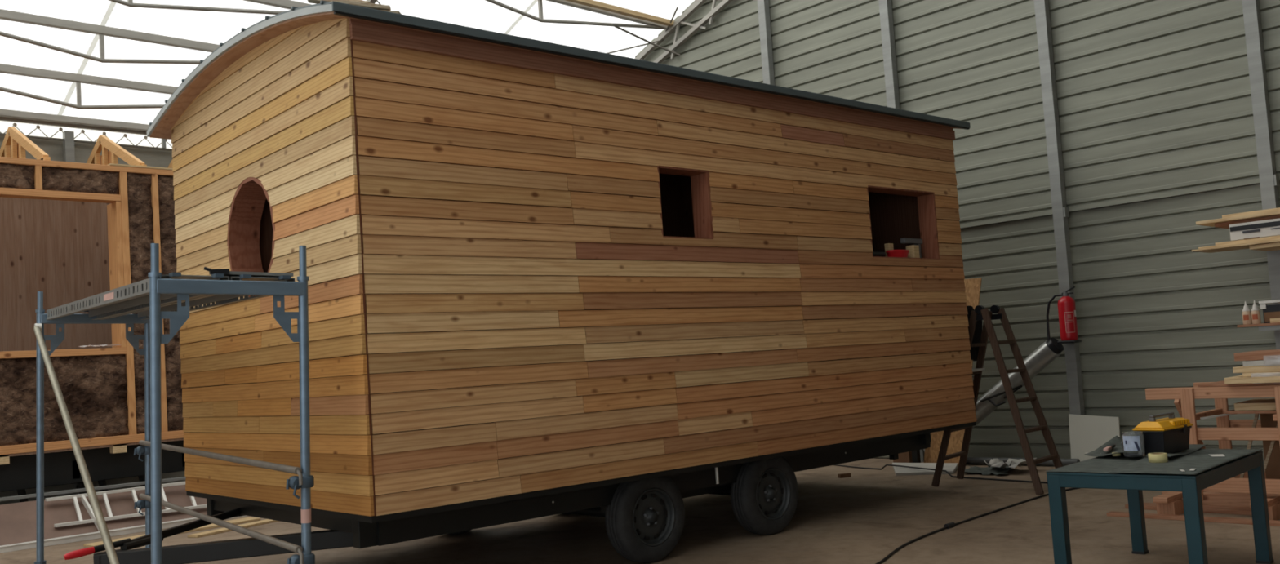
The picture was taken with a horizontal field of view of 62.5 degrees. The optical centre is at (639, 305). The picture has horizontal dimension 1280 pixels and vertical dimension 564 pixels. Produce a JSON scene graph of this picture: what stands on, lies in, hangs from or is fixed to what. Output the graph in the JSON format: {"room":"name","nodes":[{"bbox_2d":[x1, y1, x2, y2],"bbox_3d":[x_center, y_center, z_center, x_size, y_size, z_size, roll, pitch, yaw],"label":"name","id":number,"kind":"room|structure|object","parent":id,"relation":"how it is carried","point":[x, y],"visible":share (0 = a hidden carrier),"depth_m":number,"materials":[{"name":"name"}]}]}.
{"room":"carpentry workshop","nodes":[
{"label":"carpentry workshop","id":0,"kind":"room"},
{"bbox_2d":[0,135,185,504],"bbox_3d":[-7.518,0.238,12.241,15.480,4.500,0.060,-1,-4,-44],"label":"wall","id":1,"kind":"structure","parent":0,"point":[54,148],"depth_m":13.02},
{"bbox_2d":[0,457,1279,563],"bbox_3d":[-0.745,1.765,5.261,15.580,0.200,19.220,-1,-4,-44],"label":"floor","id":2,"kind":"structure","parent":0,"point":[862,517],"depth_m":7.95,"materials":[{"name":"concrete"}]},
{"bbox_2d":[62,130,79,494],"bbox_3d":[-6.832,0.175,12.738,0.100,4.593,0.100,-1,-4,-44],"label":"steel column","id":3,"kind":"structure","parent":2,"relation":"on","point":[68,154],"depth_m":12.82,"materials":[{"name":"grey metal"}]},
{"bbox_2d":[0,123,172,151],"bbox_3d":[-6.323,-2.091,13.510,8.000,0.153,0.065,-1,-4,-44],"label":"girder","id":4,"kind":"object","parent":3,"relation":"on","point":[60,129],"visible":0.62,"depth_m":13.02,"materials":[{"name":"silver metal"}]},
{"bbox_2d":[0,108,150,135],"bbox_3d":[-7.556,-2.226,12.252,15.480,0.110,0.150,-1,-4,-44],"label":"beam","id":5,"kind":"structure","parent":4,"relation":"on","point":[6,115],"depth_m":12.83,"materials":[{"name":"metal"}]},
{"bbox_2d":[161,138,166,148],"bbox_3d":[-6.144,-2.101,13.599,0.040,0.150,0.045,-1,-4,-44],"label":"post","id":6,"kind":"object","parent":5,"relation":"attached to","point":[163,140],"visible":0.64,"depth_m":13.58,"materials":[{"name":"metal"}]},
{"bbox_2d":[366,0,377,4],"bbox_3d":[-2.316,-4.155,11.198,0.070,3.738,9.356,-1,-4,-44],"label":"rafter","id":7,"kind":"object","parent":5,"relation":"on","point":[374,2],"visible":0.02,"depth_m":11.95,"materials":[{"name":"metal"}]},
{"bbox_2d":[0,126,185,502],"bbox_3d":[-7.338,0.180,10.802,5.959,4.446,2.030,-1,-4,-44],"label":"house","id":8,"kind":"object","parent":2,"relation":"on","point":[70,232],"visible":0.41,"depth_m":11.30,"materials":[{"name":"brown wood"}]},
{"bbox_2d":[0,484,207,546],"bbox_3d":[-4.794,2.061,10.951,3.800,0.378,0.549,-1,-4,-44],"label":"panel","id":9,"kind":"object","parent":2,"relation":"on","point":[17,520],"visible":0.22,"depth_m":10.26,"materials":[{"name":"beige wood"}]},
{"bbox_2d":[0,476,186,501],"bbox_3d":[-5.368,1.867,10.897,4.100,0.055,0.040,-1,-4,-44],"label":"rail","id":10,"kind":"object","parent":9,"relation":"attached to","point":[181,478],"visible":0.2,"depth_m":10.62,"materials":[{"name":"metal"}]},
{"bbox_2d":[0,515,246,553],"bbox_3d":[-5.190,2.193,10.028,3.950,0.056,0.100,-1,-4,-44],"label":"beam","id":11,"kind":"structure","parent":2,"relation":"on","point":[86,536],"depth_m":9.95,"materials":[{"name":"beige wood"}]},
{"bbox_2d":[44,481,207,531],"bbox_3d":[-4.446,2.034,11.166,3.202,0.395,0.502,-1,-4,-44],"label":"ladder","id":12,"kind":"object","parent":2,"relation":"on","point":[83,499],"visible":0.47,"depth_m":10.43,"materials":[{"name":"silver metal"}]},
{"bbox_2d":[83,517,260,547],"bbox_3d":[-4.419,2.160,10.055,0.220,0.022,1.607,-6,-4,41],"label":"board","id":13,"kind":"object","parent":2,"relation":"on","point":[245,520],"visible":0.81,"depth_m":10.16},
{"bbox_2d":[33,243,315,563],"bbox_3d":[-3.041,0.829,6.491,0.872,2.135,3.394,-1,-4,-38],"label":"scaffold tower","id":14,"kind":"object","parent":2,"relation":"on","point":[154,298],"visible":0.99,"depth_m":5.51,"materials":[{"name":"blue metal"}]},
{"bbox_2d":[204,266,229,275],"bbox_3d":[-2.119,-0.173,5.271,0.122,0.038,0.038,-2,-4,-32],"label":"clip","id":15,"kind":"object","parent":14,"relation":"on","point":[211,271],"visible":0.98,"depth_m":5.26,"materials":[{"name":"black plastic"}]},
{"bbox_2d":[223,271,293,277],"bbox_3d":[-2.013,-0.154,5.476,0.361,0.024,0.180,-1,-4,-41],"label":"board","id":16,"kind":"object","parent":14,"relation":"on","point":[232,273],"visible":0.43,"depth_m":5.41,"materials":[{"name":"metal"}]},
{"bbox_2d":[187,519,279,537],"bbox_3d":[-3.799,2.126,10.166,0.140,0.022,1.202,-6,-4,29],"label":"board","id":17,"kind":"object","parent":2,"relation":"on","point":[266,521],"visible":0.55,"depth_m":9.91,"materials":[{"name":"brown wood"}]},
{"bbox_2d":[63,0,977,563],"bbox_3d":[-0.617,0.059,8.300,7.147,3.530,3.152,-1,-4,-41],"label":"trailer","id":18,"kind":"object","parent":2,"relation":"on","point":[546,278],"visible":0.97,"depth_m":6.72,"materials":[{"name":"brown wood"}]},
{"bbox_2d":[384,10,400,13],"bbox_3d":[-1.606,-1.659,5.982,0.502,0.086,0.070,-4,-3,4],"label":"board","id":19,"kind":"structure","parent":18,"relation":"on","point":[393,11],"depth_m":5.93,"materials":[{"name":"beige wood"}]},
{"bbox_2d":[307,0,391,10],"bbox_3d":[-1.639,-1.696,5.941,0.452,0.086,0.060,-3,-3,-8],"label":"roof offcut","id":20,"kind":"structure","parent":19,"relation":"on","point":[378,6],"depth_m":5.92,"materials":[{"name":"beige wood"}]},
{"bbox_2d":[346,0,371,3],"bbox_3d":[-1.722,-1.772,6.085,0.406,0.173,0.050,-5,-4,24],"label":"board","id":21,"kind":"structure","parent":20,"relation":"on","point":[360,1],"depth_m":6.00,"materials":[{"name":"beige wood"}]},
{"bbox_2d":[872,251,885,257],"bbox_3d":[1.952,-0.422,8.789,0.274,0.052,0.060,-1,-4,-41],"label":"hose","id":22,"kind":"object","parent":18,"relation":"on","point":[882,254],"visible":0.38,"depth_m":8.80,"materials":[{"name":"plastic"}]},
{"bbox_2d":[884,243,893,257],"bbox_3d":[2.136,-0.460,9.026,0.070,0.135,0.045,-1,-4,-44],"label":"wood block","id":23,"kind":"object","parent":18,"relation":"on","point":[888,246],"visible":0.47,"depth_m":9.01,"materials":[{"name":"beige wood"}]},
{"bbox_2d":[885,249,909,257],"bbox_3d":[2.197,-0.431,8.987,0.270,0.066,0.149,-1,-4,-44],"label":"tub","id":24,"kind":"object","parent":18,"relation":"on","point":[891,253],"visible":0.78,"depth_m":8.90,"materials":[{"name":"plastic"}]},
{"bbox_2d":[900,237,922,257],"bbox_3d":[2.369,-0.489,9.174,0.285,0.180,0.050,-1,-4,-44],"label":"clamp","id":25,"kind":"object","parent":18,"relation":"attached to","point":[917,242],"visible":0.75,"depth_m":9.16,"materials":[{"name":"grey metal"}]},
{"bbox_2d":[906,244,919,257],"bbox_3d":[2.365,-0.458,9.137,0.084,0.115,0.080,-1,-4,-44],"label":"wood block","id":26,"kind":"object","parent":18,"relation":"on","point":[913,250],"visible":0.74,"depth_m":9.10,"materials":[{"name":"beige wood"}]},
{"bbox_2d":[757,0,774,84],"bbox_3d":[1.777,-1.137,13.574,0.130,6.187,0.180,-1,-4,-44],"label":"steel post","id":27,"kind":"object","parent":2,"relation":"on","point":[766,55],"visible":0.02,"depth_m":13.67,"materials":[{"name":"grey metal"}]},
{"bbox_2d":[837,472,851,478],"bbox_3d":[2.139,1.781,11.026,0.130,0.040,0.050,-2,-3,-21],"label":"wedge","id":28,"kind":"object","parent":2,"relation":"on","point":[847,474],"visible":1,"depth_m":11.01,"materials":[{"name":"brown wood"}]},
{"bbox_2d":[878,0,924,462],"bbox_3d":[3.002,-1.627,12.290,0.130,6.862,0.180,-1,-4,-44],"label":"steel post","id":29,"kind":"object","parent":2,"relation":"on","point":[885,6],"visible":0.3,"depth_m":12.34,"materials":[{"name":"grey metal"}]},
{"bbox_2d":[893,451,912,462],"bbox_3d":[3.014,1.715,11.919,0.220,0.160,0.220,-1,-4,-44],"label":"wooden box","id":30,"kind":"object","parent":2,"relation":"on","point":[905,457],"visible":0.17,"depth_m":11.81,"materials":[{"name":"brown wood"}]},
{"bbox_2d":[911,449,920,462],"bbox_3d":[3.040,1.323,11.713,0.060,0.913,0.070,-1,-4,-44],"label":"batten","id":31,"kind":"object","parent":2,"relation":"on","point":[915,454],"visible":0.02,"depth_m":11.67,"materials":[{"name":"paint"}]},
{"bbox_2d":[892,462,958,475],"bbox_3d":[3.014,1.729,11.196,0.702,0.050,0.826,-5,-3,17],"label":"sheet","id":32,"kind":"object","parent":2,"relation":"on","point":[951,468],"visible":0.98,"depth_m":11.02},
{"bbox_2d":[923,277,982,464],"bbox_3d":[3.402,0.735,11.490,0.119,2.013,0.820,-1,-4,-44],"label":"sheet","id":33,"kind":"object","parent":2,"relation":"on","point":[972,286],"visible":0.14,"depth_m":11.41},
{"bbox_2d":[834,464,1078,563],"bbox_3d":[2.631,1.606,8.657,2.229,0.073,6.934,-4,-3,11],"label":"power cable","id":34,"kind":"object","parent":2,"relation":"on","point":[950,525],"visible":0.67,"depth_m":8.44,"materials":[{"name":"black plastic"}]},
{"bbox_2d":[964,465,1016,475],"bbox_3d":[3.520,1.672,10.688,0.520,0.034,0.742,-6,-4,29],"label":"roof membrane","id":35,"kind":"object","parent":2,"relation":"on","point":[984,470],"visible":0.84,"depth_m":10.61,"materials":[{"name":"grey fabric"}]},
{"bbox_2d":[983,457,1036,468],"bbox_3d":[3.670,1.590,10.587,0.477,0.091,0.490,-1,-4,-44],"label":"film","id":36,"kind":"object","parent":35,"relation":"on","point":[1011,463],"visible":0.92,"depth_m":10.48,"materials":[{"name":"plastic"}]},
{"bbox_2d":[923,337,1063,452],"bbox_3d":[3.608,1.038,11.199,0.706,1.284,1.704,-1,-4,-44],"label":"duct","id":37,"kind":"object","parent":2,"relation":"on","point":[1047,352],"visible":0.49,"depth_m":10.98,"materials":[{"name":"silver metal"}]},
{"bbox_2d":[931,305,1062,494],"bbox_3d":[3.200,0.832,9.646,0.577,1.662,1.356,-2,-4,-34],"label":"stepladder","id":38,"kind":"object","parent":2,"relation":"on","point":[988,330],"visible":0.78,"depth_m":9.56,"materials":[{"name":"brown wood"}]},
{"bbox_2d":[966,305,982,360],"bbox_3d":[3.046,0.268,9.849,0.547,0.521,0.155,-1,-4,-44],"label":"coat","id":39,"kind":"object","parent":38,"relation":"hanging from","point":[974,351],"visible":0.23,"depth_m":9.96,"materials":[{"name":"fabric"}]},
{"bbox_2d":[972,368,985,372],"bbox_3d":[3.056,0.614,9.868,0.300,0.023,0.220,-1,-4,-44],"label":"board","id":40,"kind":"object","parent":38,"relation":"on","point":[977,369],"visible":0.29,"depth_m":9.81,"materials":[{"name":"brown wood"}]},
{"bbox_2d":[965,457,1079,466],"bbox_3d":[3.846,1.657,11.181,1.602,0.077,0.083,-7,-4,43],"label":"pipe","id":41,"kind":"object","parent":2,"relation":"on","point":[970,460],"visible":0.37,"depth_m":11.12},
{"bbox_2d":[1034,0,1084,415],"bbox_3d":[4.261,-2.131,10.970,0.130,7.556,0.180,-1,-4,-44],"label":"steel post","id":42,"kind":"object","parent":2,"relation":"on","point":[1060,212],"visible":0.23,"depth_m":10.90,"materials":[{"name":"grey metal"}]},
{"bbox_2d":[635,0,733,63],"bbox_3d":[0.991,-4.191,14.366,0.070,3.738,9.356,-1,-4,-44],"label":"rafter","id":43,"kind":"object","parent":42,"relation":"attached to","point":[715,10],"visible":0.35,"depth_m":14.74,"materials":[{"name":"metal"}]},
{"bbox_2d":[0,63,177,109],"bbox_3d":[-7.023,-2.463,11.693,15.480,0.408,0.070,-1,-4,-44],"label":"roof truss","id":44,"kind":"structure","parent":43,"relation":"on","point":[77,78],"depth_m":12.19,"materials":[{"name":"metal"}]},
{"bbox_2d":[0,8,220,64],"bbox_3d":[-6.445,-2.860,11.085,15.480,0.408,0.070,-1,-4,-44],"label":"roof truss","id":45,"kind":"structure","parent":43,"relation":"on","point":[6,15],"depth_m":11.57,"materials":[{"name":"metal"}]},
{"bbox_2d":[108,0,311,14],"bbox_3d":[-5.823,-3.288,10.431,15.480,0.408,0.070,-1,-4,-44],"label":"roof truss","id":46,"kind":"structure","parent":43,"relation":"on","point":[286,4],"depth_m":11.67,"materials":[{"name":"metal"}]},
{"bbox_2d":[484,0,667,29],"bbox_3d":[-5.139,-3.758,9.711,15.480,0.408,0.070,-1,-4,-44],"label":"roof truss","id":47,"kind":"structure","parent":43,"relation":"on","point":[649,24],"depth_m":13.93,"materials":[{"name":"metal"}]},
{"bbox_2d":[564,0,674,26],"bbox_3d":[-5.052,-3.916,9.619,15.480,0.060,0.080,-1,-4,-44],"label":"timber beam","id":48,"kind":"structure","parent":43,"relation":"attached to","point":[592,3],"depth_m":14.21,"materials":[{"name":"brown wood"}]},
{"bbox_2d":[607,39,663,53],"bbox_3d":[-1.185,-3.426,14.868,3.114,0.569,0.051,-3,-3,-7],"label":"brace","id":49,"kind":"object","parent":43,"relation":"attached to","point":[663,39],"visible":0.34,"depth_m":15.01,"materials":[{"name":"grey metal"}]},
{"bbox_2d":[615,26,679,56],"bbox_3d":[0.082,-3.672,14.726,0.977,0.386,0.169,-2,-3,-23],"label":"brace","id":50,"kind":"object","parent":43,"relation":"attached to","point":[619,28],"visible":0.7,"depth_m":14.79,"materials":[{"name":"grey"}]},
{"bbox_2d":[665,6,678,31],"bbox_3d":[0.437,-3.996,14.803,0.024,0.231,0.494,-2,-3,-22],"label":"brace","id":51,"kind":"object","parent":43,"relation":"attached to","point":[676,10],"visible":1,"depth_m":14.74,"materials":[{"name":"grey metal"}]},
{"bbox_2d":[1046,286,1081,343],"bbox_3d":[4.308,0.108,10.770,0.174,0.570,0.321,-1,-4,-44],"label":"fire extinguisher","id":52,"kind":"object","parent":42,"relation":"attached to","point":[1066,304],"visible":1,"depth_m":10.67,"materials":[{"name":"red metal"}]},
{"bbox_2d":[1068,413,1120,462],"bbox_3d":[4.569,1.357,10.585,0.045,0.523,0.505,-1,-4,-44],"label":"board","id":53,"kind":"object","parent":2,"relation":"on","point":[1087,433],"visible":0.57,"depth_m":10.62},
{"bbox_2d":[1046,451,1274,563],"bbox_3d":[2.823,1.151,5.693,0.733,0.611,1.157,-7,-4,44],"label":"metal table","id":54,"kind":"object","parent":2,"relation":"on","point":[1190,486],"visible":0.66,"depth_m":5.50,"materials":[{"name":"teal metal"}]},
{"bbox_2d":[1045,453,1148,473],"bbox_3d":[2.673,0.857,5.838,0.366,0.007,1.155,-7,-4,44],"label":"sheet","id":55,"kind":"object","parent":54,"relation":"on","point":[1100,464],"visible":0.55,"depth_m":5.67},
{"bbox_2d":[1084,435,1136,456],"bbox_3d":[2.841,0.836,6.196,0.302,0.054,0.956,-6,-4,36],"label":"felt offcut","id":56,"kind":"object","parent":55,"relation":"on","point":[1116,440],"visible":0.53,"depth_m":6.25,"materials":[{"name":"grey fabric"}]},
{"bbox_2d":[1102,444,1115,451],"bbox_3d":[2.769,0.841,6.216,0.027,0.018,0.256,-6,-4,33],"label":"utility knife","id":57,"kind":"object","parent":56,"relation":"on","point":[1109,447],"visible":1,"depth_m":6.18,"materials":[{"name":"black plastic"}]},
{"bbox_2d":[1121,431,1145,457],"bbox_3d":[2.726,0.768,5.825,0.112,0.132,0.111,-1,-4,-44],"label":"plastic jar","id":58,"kind":"object","parent":56,"relation":"on","point":[1132,441],"visible":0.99,"depth_m":5.78,"materials":[{"name":"white plastic"}]},
{"bbox_2d":[1111,452,1120,456],"bbox_3d":[2.662,0.833,5.887,0.044,0.018,0.044,-1,-4,-44],"label":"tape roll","id":59,"kind":"object","parent":55,"relation":"on","point":[1117,454],"visible":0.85,"depth_m":5.87,"materials":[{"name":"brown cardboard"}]},
{"bbox_2d":[1108,448,1262,475],"bbox_3d":[2.894,0.825,5.613,0.466,0.009,1.169,-7,-4,44],"label":"sheet","id":60,"kind":"object","parent":54,"relation":"on","point":[1200,460],"visible":0.8,"depth_m":5.46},
{"bbox_2d":[1147,453,1168,462],"bbox_3d":[2.735,0.806,5.565,0.092,0.045,0.092,-1,-4,-44],"label":"tape roll","id":61,"kind":"object","parent":60,"relation":"on","point":[1153,457],"visible":1,"depth_m":5.53,"materials":[{"name":"brown cardboard"}]},
{"bbox_2d":[1154,444,1207,457],"bbox_3d":[2.984,0.820,5.926,0.200,0.029,0.824,-6,-4,40],"label":"felt offcut","id":62,"kind":"object","parent":60,"relation":"on","point":[1193,447],"visible":0.46,"depth_m":5.96,"materials":[{"name":"grey fabric"}]},
{"bbox_2d":[1132,412,1193,453],"bbox_3d":[2.948,0.718,5.934,0.348,0.214,0.180,-1,-4,-38],"label":"toolbox","id":63,"kind":"object","parent":62,"relation":"on","point":[1171,434],"visible":0.98,"depth_m":5.85,"materials":[{"name":"black plastic"}]},
{"bbox_2d":[1208,453,1224,457],"bbox_3d":[3.098,0.808,5.662,0.070,0.002,0.100,-5,-3,23],"label":"paper scrap","id":64,"kind":"object","parent":60,"relation":"on","point":[1219,455],"visible":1,"depth_m":5.66,"materials":[{"name":"white paper"}]},
{"bbox_2d":[1124,502,1251,515],"bbox_3d":[4.483,1.417,7.152,0.150,0.030,2.280,-1,-4,-44],"label":"board","id":65,"kind":"object","parent":2,"relation":"on","point":[1148,506],"visible":0.45,"depth_m":7.48,"materials":[{"name":"brown wood"}]},
{"bbox_2d":[1106,511,1279,526],"bbox_3d":[4.190,1.422,6.857,0.080,0.025,2.260,-1,-4,-44],"label":"board","id":66,"kind":"object","parent":2,"relation":"on","point":[1124,514],"visible":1,"depth_m":7.21,"materials":[{"name":"brown wood"}]},
{"bbox_2d":[1145,382,1279,519],"bbox_3d":[4.739,0.961,7.117,1.120,0.902,2.200,-1,-4,-44],"label":"rack","id":67,"kind":"object","parent":2,"relation":"on","point":[1227,430],"depth_m":7.37,"materials":[{"name":"brown wood"}]},
{"bbox_2d":[1197,380,1279,386],"bbox_3d":[4.732,0.487,6.917,0.500,0.015,1.840,-1,-4,-44],"label":"board","id":68,"kind":"object","parent":67,"relation":"on","point":[1218,383],"visible":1,"depth_m":7.26,"materials":[{"name":"brown wood"}]},
{"bbox_2d":[1224,375,1279,384],"bbox_3d":[4.785,0.449,6.840,0.570,0.042,1.650,-1,-4,-44],"label":"board","id":69,"kind":"object","parent":68,"relation":"on","point":[1239,379],"visible":0.76,"depth_m":7.12,"materials":[{"name":"beige wood"}]},
{"bbox_2d":[1242,371,1279,377],"bbox_3d":[4.821,0.408,6.802,0.530,0.026,1.540,-1,-4,-44],"label":"board","id":70,"kind":"object","parent":69,"relation":"on","point":[1273,373],"visible":0.71,"depth_m":7.09,"materials":[{"name":"beige wood"}]},
{"bbox_2d":[1232,364,1279,373],"bbox_3d":[4.809,0.376,6.836,0.540,0.040,1.600,-1,-4,-44],"label":"board","id":71,"kind":"object","parent":70,"relation":"on","point":[1242,369],"visible":0.76,"depth_m":7.12,"materials":[{"name":"beige wood"}]},
{"bbox_2d":[1242,359,1279,366],"bbox_3d":[4.834,0.334,6.823,0.520,0.036,1.540,-1,-4,-44],"label":"board","id":72,"kind":"object","parent":71,"relation":"on","point":[1277,362],"visible":0.76,"depth_m":7.11,"materials":[{"name":"white wood"}]},
{"bbox_2d":[1233,349,1279,361],"bbox_3d":[4.806,0.288,6.837,0.500,0.055,1.590,-1,-4,-44],"label":"board","id":73,"kind":"object","parent":72,"relation":"on","point":[1273,354],"visible":1,"depth_m":7.15,"materials":[{"name":"brown wood"}]},
{"bbox_2d":[1239,413,1258,478],"bbox_3d":[4.319,1.033,7.484,0.180,0.539,0.030,-6,-4,39],"label":"grey lath","id":74,"kind":"object","parent":67,"relation":"in","point":[1256,415],"visible":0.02,"depth_m":7.46,"materials":[{"name":"wood"}]},
{"bbox_2d":[1225,409,1276,413],"bbox_3d":[4.854,0.674,6.914,0.530,0.018,1.700,-1,-4,-44],"label":"board","id":75,"kind":"object","parent":67,"relation":"on","point":[1231,411],"visible":0.49,"depth_m":7.23,"materials":[{"name":"brown wood"}]},
{"bbox_2d":[1234,398,1275,410],"bbox_3d":[4.862,0.636,6.891,0.450,0.051,1.650,-1,-4,-44],"label":"board","id":76,"kind":"object","parent":75,"relation":"on","point":[1262,404],"visible":1,"depth_m":7.26,"materials":[{"name":"beige wood"}]},
{"bbox_2d":[1259,413,1279,479],"bbox_3d":[4.788,0.980,7.197,0.020,0.520,0.950,-1,-4,-44],"label":"panel","id":77,"kind":"object","parent":67,"relation":"in","point":[1273,470],"visible":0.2,"depth_m":7.49,"materials":[{"name":"brown wood"}]},
{"bbox_2d":[1263,423,1277,473],"bbox_3d":[4.415,1.021,7.384,0.220,0.540,0.030,-6,-4,40],"label":"grey lath","id":78,"kind":"object","parent":67,"relation":"in","point":[1273,442],"visible":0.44,"depth_m":7.38,"materials":[{"name":"grey wood"}]},
{"bbox_2d":[1161,491,1279,507],"bbox_3d":[4.723,1.372,7.262,0.150,0.100,2.100,-1,-4,-44],"label":"board","id":79,"kind":"object","parent":2,"relation":"on","point":[1211,499],"visible":0.2,"depth_m":7.65,"materials":[{"name":"brown wood"}]},
{"bbox_2d":[1241,0,1279,349],"bbox_3d":[5.606,-2.063,9.568,0.130,7.090,0.180,-1,-4,-44],"label":"steel post","id":80,"kind":"object","parent":2,"relation":"on","point":[1268,180],"visible":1,"depth_m":9.52,"materials":[{"name":"grey metal"}]},
{"bbox_2d":[1236,322,1279,331],"bbox_3d":[6.232,0.272,8.467,0.715,0.407,2.370,-1,-4,-44],"label":"wall shelf","id":81,"kind":"object","parent":80,"relation":"attached to","point":[1274,326],"visible":1,"depth_m":8.94,"materials":[{"name":"wood"}]},
{"bbox_2d":[1242,301,1252,324],"bbox_3d":[5.248,0.066,9.120,0.068,0.203,0.068,-1,-4,-44],"label":"glue bottle","id":82,"kind":"object","parent":81,"relation":"on","point":[1246,315],"visible":0.98,"depth_m":9.10,"materials":[{"name":"white plastic"}]},
{"bbox_2d":[1251,300,1261,324],"bbox_3d":[5.296,0.060,9.069,0.068,0.203,0.068,-1,-4,-44],"label":"glue bottle","id":83,"kind":"object","parent":81,"relation":"on","point":[1255,314],"visible":0.97,"depth_m":9.04,"materials":[{"name":"white plastic"}]},
{"bbox_2d":[1258,299,1279,323],"bbox_3d":[5.647,0.036,8.963,0.320,0.193,0.590,-1,-4,-44],"label":"storage box","id":84,"kind":"object","parent":81,"relation":"on","point":[1273,311],"visible":0.91,"depth_m":9.02,"materials":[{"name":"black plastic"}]},
{"bbox_2d":[1270,317,1279,323],"bbox_3d":[5.444,0.122,8.880,0.070,0.038,0.225,-1,-4,-44],"label":"block","id":85,"kind":"object","parent":81,"relation":"on","point":[1272,320],"visible":0.86,"depth_m":8.91,"materials":[{"name":"beige wood"}]},
{"bbox_2d":[635,0,1279,463],"bbox_3d":[4.617,-2.406,10.815,0.146,8.240,19.120,-1,-4,-44],"label":"wall","id":86,"kind":"structure","parent":0,"point":[1157,128],"depth_m":10.81,"materials":[{"name":"grey metal"}]},
{"bbox_3d":[6.171,-0.411,8.476,0.850,0.304,0.990,-1,-4,-44],"label":"shelf","id":87,"kind":"object","parent":86,"relation":"attached to","visible":0},
{"bbox_2d":[1249,242,1279,251],"bbox_3d":[6.191,-0.594,8.273,0.500,0.035,2.400,-1,-4,-44],"label":"stack","id":88,"kind":"object","parent":87,"relation":"on","point":[1275,246],"visible":1,"depth_m":8.91,"materials":[{"name":"beige wood"}]},
{"bbox_2d":[1191,240,1279,253],"bbox_3d":[6.005,-0.602,8.409,0.480,0.014,2.850,-1,-4,-44],"label":"board","id":89,"kind":"object","parent":88,"relation":"on","point":[1240,246],"visible":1,"depth_m":9.15,"materials":[{"name":"beige wood"}]},
{"bbox_2d":[1198,238,1279,248],"bbox_3d":[6.043,-0.620,8.413,0.500,0.014,2.800,-1,-4,-44],"label":"board","id":90,"kind":"object","parent":89,"relation":"on","point":[1273,239],"visible":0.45,"depth_m":9.01,"materials":[{"name":"beige wood"}]},
{"bbox_2d":[1215,235,1279,245],"bbox_3d":[6.126,-0.647,8.412,0.500,0.025,2.680,-1,-4,-44],"label":"board","id":91,"kind":"object","parent":90,"relation":"on","point":[1278,236],"visible":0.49,"depth_m":9.01,"materials":[{"name":"beige wood"}]},
{"bbox_2d":[1229,217,1279,240],"bbox_3d":[6.125,-0.737,8.335,0.407,0.141,2.555,-1,-4,-44],"label":"carton","id":92,"kind":"object","parent":91,"relation":"on","point":[1268,228],"visible":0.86,"depth_m":8.98,"materials":[{"name":"white cardboard"}]},
{"bbox_2d":[1214,215,1279,229],"bbox_3d":[6.180,-0.820,8.498,0.500,0.032,2.700,-1,-4,-44],"label":"board","id":93,"kind":"object","parent":92,"relation":"on","point":[1226,224],"visible":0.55,"depth_m":9.14,"materials":[{"name":"brown wood"}]},
{"bbox_2d":[1195,210,1279,226],"bbox_3d":[6.036,-0.846,8.446,0.420,0.028,2.820,-1,-4,-44],"label":"board","id":94,"kind":"object","parent":93,"relation":"on","point":[1211,223],"visible":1,"depth_m":9.10,"materials":[{"name":"beige wood"}]},
{"bbox_2d":[1222,207,1279,217],"bbox_3d":[6.150,-0.884,8.421,0.450,0.028,2.620,-1,-4,-44],"label":"board","id":95,"kind":"object","parent":94,"relation":"on","point":[1278,208],"visible":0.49,"depth_m":9.04,"materials":[{"name":"beige wood"}]},
{"bbox_2d":[1242,227,1279,233],"bbox_3d":[5.334,-0.645,8.873,0.007,0.020,0.475,-1,-4,-44],"label":"print","id":96,"kind":"object","parent":92,"relation":"attached to","point":[1245,230],"depth_m":8.94},
{"bbox_3d":[-4.478,-4.410,9.087,15.580,3.589,9.620,-1,-4,-44],"label":"ceiling","id":97,"kind":"structure","parent":0,"visible":0},
{"bbox_2d":[57,1,115,115],"bbox_3d":[-3.979,-4.406,9.564,0.050,3.446,9.222,-1,-4,-44],"label":"strip","id":98,"kind":"object","parent":97,"relation":"attached to","point":[113,4],"visible":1,"depth_m":11.95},
{"bbox_2d":[504,0,537,34],"bbox_3d":[-0.593,-4.443,12.808,0.050,3.446,9.222,-1,-4,-44],"label":"strip","id":99,"kind":"object","parent":97,"relation":"attached to","point":[534,2],"visible":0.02,"depth_m":13.83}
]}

